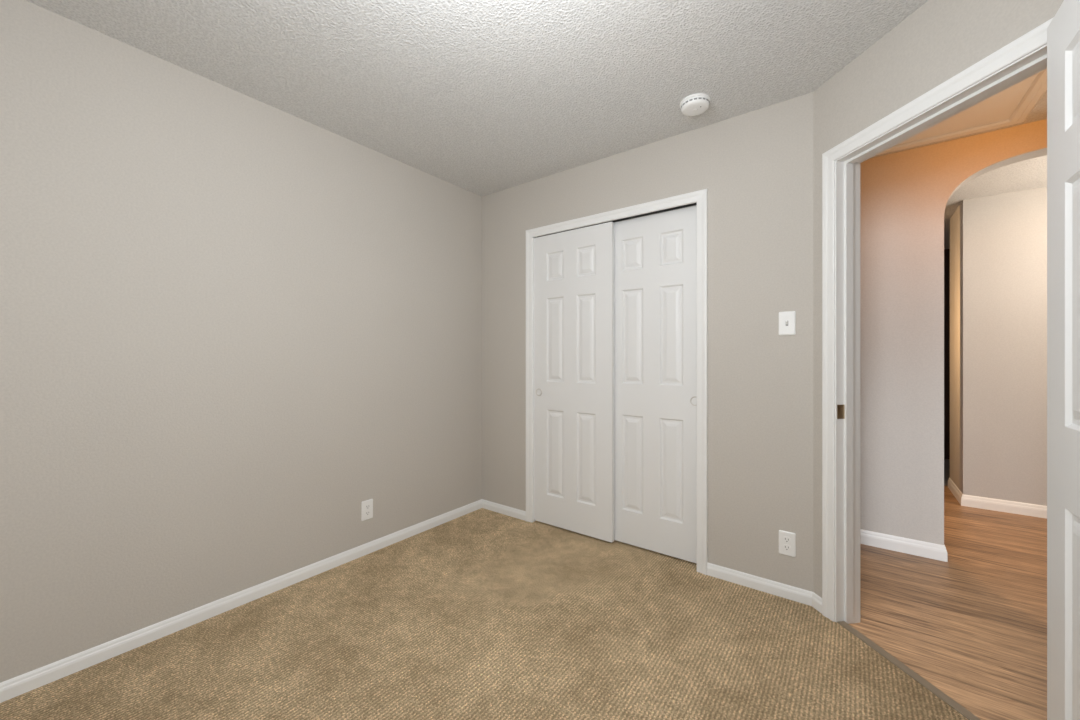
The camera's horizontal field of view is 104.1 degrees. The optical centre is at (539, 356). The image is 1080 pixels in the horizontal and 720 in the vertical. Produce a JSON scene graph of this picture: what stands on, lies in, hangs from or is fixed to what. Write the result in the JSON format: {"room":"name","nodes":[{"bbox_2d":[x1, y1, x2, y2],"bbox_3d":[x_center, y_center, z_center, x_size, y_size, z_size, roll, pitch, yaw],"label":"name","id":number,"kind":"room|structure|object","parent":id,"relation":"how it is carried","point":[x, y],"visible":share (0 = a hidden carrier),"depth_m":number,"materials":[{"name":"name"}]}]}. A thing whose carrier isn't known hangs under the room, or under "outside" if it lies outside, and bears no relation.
{"room":"empty bedroom","nodes":[
{"label":"empty bedroom","id":0,"kind":"room"},
{"bbox_2d":[0,0,481,682],"bbox_3d":[-1.258,-0.040,2.338,0.120,2.440,4.320,0,0,37],"label":"wall","id":1,"kind":"structure","parent":0,"point":[233,323],"depth_m":1.86,"materials":[{"name":"paint"}]},
{"bbox_2d":[0,499,525,702],"bbox_3d":[-1.263,1.149,1.855,0.450,0.063,3.300,0,0,37],"label":"baseboard","id":2,"kind":"structure","parent":1,"relation":"attached to","point":[11,688],"depth_m":1.90,"materials":[{"name":"white wood"}]},
{"bbox_2d":[361,499,372,520],"bbox_3d":[-1.036,0.918,2.528,0.009,0.116,0.072,0,0,37],"label":"outlet","id":3,"kind":"object","parent":1,"relation":"attached to","point":[366,506],"visible":1,"depth_m":2.52,"materials":[{"name":"white plastic"}]},
{"bbox_2d":[0,508,967,719],"bbox_3d":[-0.269,1.240,1.082,3.468,0.120,3.750,0,0,37],"label":"floor","id":4,"kind":"structure","parent":0,"point":[480,614],"depth_m":1.68,"materials":[{"name":"beige carpet"}]},
{"bbox_2d":[837,621,980,719],"bbox_3d":[1.397,1.184,1.477,0.595,0.015,0.595,0,0,37],"label":"threshold","id":5,"kind":"object","parent":4,"relation":"on","point":[892,659],"depth_m":1.56,"materials":[{"name":"wood"}]},
{"bbox_2d":[26,0,1046,248],"bbox_3d":[2.021,-1.310,2.492,5.450,0.100,8.750,0,0,37],"label":"ceiling","id":6,"kind":"structure","parent":0,"point":[482,98],"depth_m":1.79,"materials":[{"name":"white paint"}]},
{"bbox_2d":[680,93,710,115],"bbox_3d":[0.766,-1.239,2.081,0.144,0.044,0.144,0,0,37],"label":"smoke detector","id":7,"kind":"object","parent":6,"relation":"attached to","point":[695,104],"visible":1,"depth_m":2.05,"materials":[{"name":"white plastic"}]},
{"bbox_2d":[877,68,1046,154],"bbox_3d":[2.020,-1.250,2.199,0.840,0.021,0.720,0,0,37],"label":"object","id":8,"kind":"structure","parent":6,"relation":"attached to","point":[1012,105],"depth_m":2.18,"materials":[{"name":"beige paint"}]},
{"bbox_2d":[482,92,812,591],"bbox_3d":[0.493,-0.040,2.678,2.280,2.440,0.120,0,0,37],"label":"wall","id":9,"kind":"structure","parent":0,"point":[755,167],"depth_m":2.20,"materials":[{"name":"paint"}]},
{"bbox_2d":[534,222,613,542],"bbox_3d":[0.212,0.158,2.849,0.623,2.020,0.038,0,0,37],"label":"closet door","id":10,"kind":"structure","parent":9,"relation":"in","point":[574,269],"depth_m":2.82,"materials":[{"name":"white wood"}]},
{"bbox_2d":[526,189,707,574],"bbox_3d":[0.439,0.134,2.708,1.257,2.092,0.138,0,0,37],"label":"trim","id":11,"kind":"structure","parent":9,"relation":"attached to","point":[700,197],"depth_m":2.34,"materials":[{"name":"white wood"}]},
{"bbox_2d":[538,203,696,236],"bbox_3d":[0.453,-0.874,2.712,1.161,0.032,0.114,0,0,37],"label":"closet track","id":12,"kind":"object","parent":11,"relation":"attached to","point":[693,204],"depth_m":2.56,"materials":[{"name":"white metal"}]},
{"bbox_2d":[614,205,696,562],"bbox_3d":[0.681,0.152,2.555,0.618,2.032,0.038,0,0,37],"label":"closet door","id":13,"kind":"structure","parent":9,"relation":"in","point":[655,255],"depth_m":2.52,"materials":[{"name":"white wood"}]},
{"bbox_2d":[707,563,821,613],"bbox_3d":[1.107,1.149,2.109,0.531,0.063,0.057,0,0,37],"label":"baseboard","id":14,"kind":"structure","parent":9,"relation":"attached to","point":[789,592],"depth_m":2.11,"materials":[{"name":"white wood"}]},
{"bbox_2d":[779,530,795,556],"bbox_3d":[1.210,0.914,2.063,0.072,0.116,0.009,0,0,37],"label":"outlet","id":15,"kind":"object","parent":9,"relation":"attached to","point":[787,540],"visible":1,"depth_m":2.06,"materials":[{"name":"white plastic"}]},
{"bbox_2d":[779,311,795,334],"bbox_3d":[1.207,-0.165,2.059,0.072,0.116,0.018,0,0,37],"label":"light switch","id":16,"kind":"object","parent":9,"relation":"attached to","point":[787,320],"visible":1,"depth_m":2.06,"materials":[{"name":"white plastic"}]},
{"bbox_2d":[813,0,1063,597],"bbox_3d":[1.441,-0.040,1.441,0.120,2.440,1.150,0,0,-8],"label":"wall","id":17,"kind":"structure","parent":0,"point":[941,39],"depth_m":1.61,"materials":[{"name":"paint"}]},
{"bbox_2d":[837,405,844,418],"bbox_3d":[1.342,0.243,1.876,0.042,0.063,0.002,0,0,-8],"label":"strike plate","id":18,"kind":"object","parent":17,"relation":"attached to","point":[840,408],"visible":1,"depth_m":1.88,"materials":[{"name":"gold metal"}]},
{"bbox_2d":[835,161,859,623],"bbox_3d":[1.435,0.161,1.483,0.122,2.062,0.846,0,0,-8],"label":"door frame","id":19,"kind":"structure","parent":17,"relation":"attached to","point":[847,176],"depth_m":1.88,"materials":[{"name":"white wood"}]},
{"bbox_2d":[822,17,1053,621],"bbox_3d":[1.435,0.130,1.483,0.155,2.124,0.930,0,0,-8],"label":"trim","id":20,"kind":"structure","parent":17,"relation":"attached to","point":[1036,38],"depth_m":1.88,"materials":[{"name":"white wood"}]},
{"bbox_2d":[1047,0,1079,719],"bbox_3d":[1.114,0.152,0.783,0.163,2.035,0.810,0,0,37],"label":"bedroom door","id":21,"kind":"structure","parent":17,"relation":"in","point":[1063,32],"depth_m":1.03,"materials":[{"name":"white painted wood"}]},
{"bbox_2d":[835,44,1046,163],"bbox_3d":[1.435,-0.874,1.483,0.684,0.031,0.684,0,0,37],"label":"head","id":22,"kind":"object","parent":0,"point":[1033,63],"depth_m":1.44},
{"bbox_2d":[944,249,949,458],"bbox_3d":[4.617,-0.034,4.173,3.300,2.452,1.550,0,0,37],"label":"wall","id":23,"kind":"structure","parent":0,"point":[946,251],"depth_m":4.92,"materials":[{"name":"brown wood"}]},
{"bbox_2d":[849,459,1046,719],"bbox_3d":[3.609,1.246,2.906,3.400,0.108,6.185,0,0,37],"label":"floor","id":24,"kind":"structure","parent":0,"point":[973,624],"depth_m":1.99,"materials":[{"name":"wood"}]},
{"bbox_2d":[860,119,1046,544],"bbox_3d":[2.791,-0.034,2.229,2.700,2.452,0.130,0,0,37],"label":"wall","id":25,"kind":"structure","parent":0,"point":[904,195],"depth_m":2.56,"materials":[{"name":"white paint"}]},
{"bbox_2d":[950,205,959,489],"bbox_3d":[3.656,-0.034,3.630,0.120,2.452,0.470,0,0,37],"label":"wall","id":26,"kind":"structure","parent":0,"point":[955,219],"depth_m":3.63,"materials":[{"name":"paint"}]},
{"bbox_2d":[960,187,1046,505],"bbox_3d":[4.055,-0.034,2.964,1.555,2.452,0.120,0,0,37],"label":"wall","id":27,"kind":"structure","parent":0,"point":[1003,237],"depth_m":3.25,"materials":[{"name":"paint"}]},
{"bbox_3d":[3.459,-0.034,3.023,2.820,2.452,5.778,0,0,37],"label":"wall","id":28,"kind":"structure","parent":0,"visible":0},
{"bbox_2d":[860,478,1046,561],"bbox_3d":[3.277,1.147,2.620,2.187,0.090,1.679,0,0,-30],"label":"baseboard","id":29,"kind":"structure","parent":28,"relation":"attached to","point":[875,539],"depth_m":2.68,"materials":[{"name":"white wood"}]}
]}

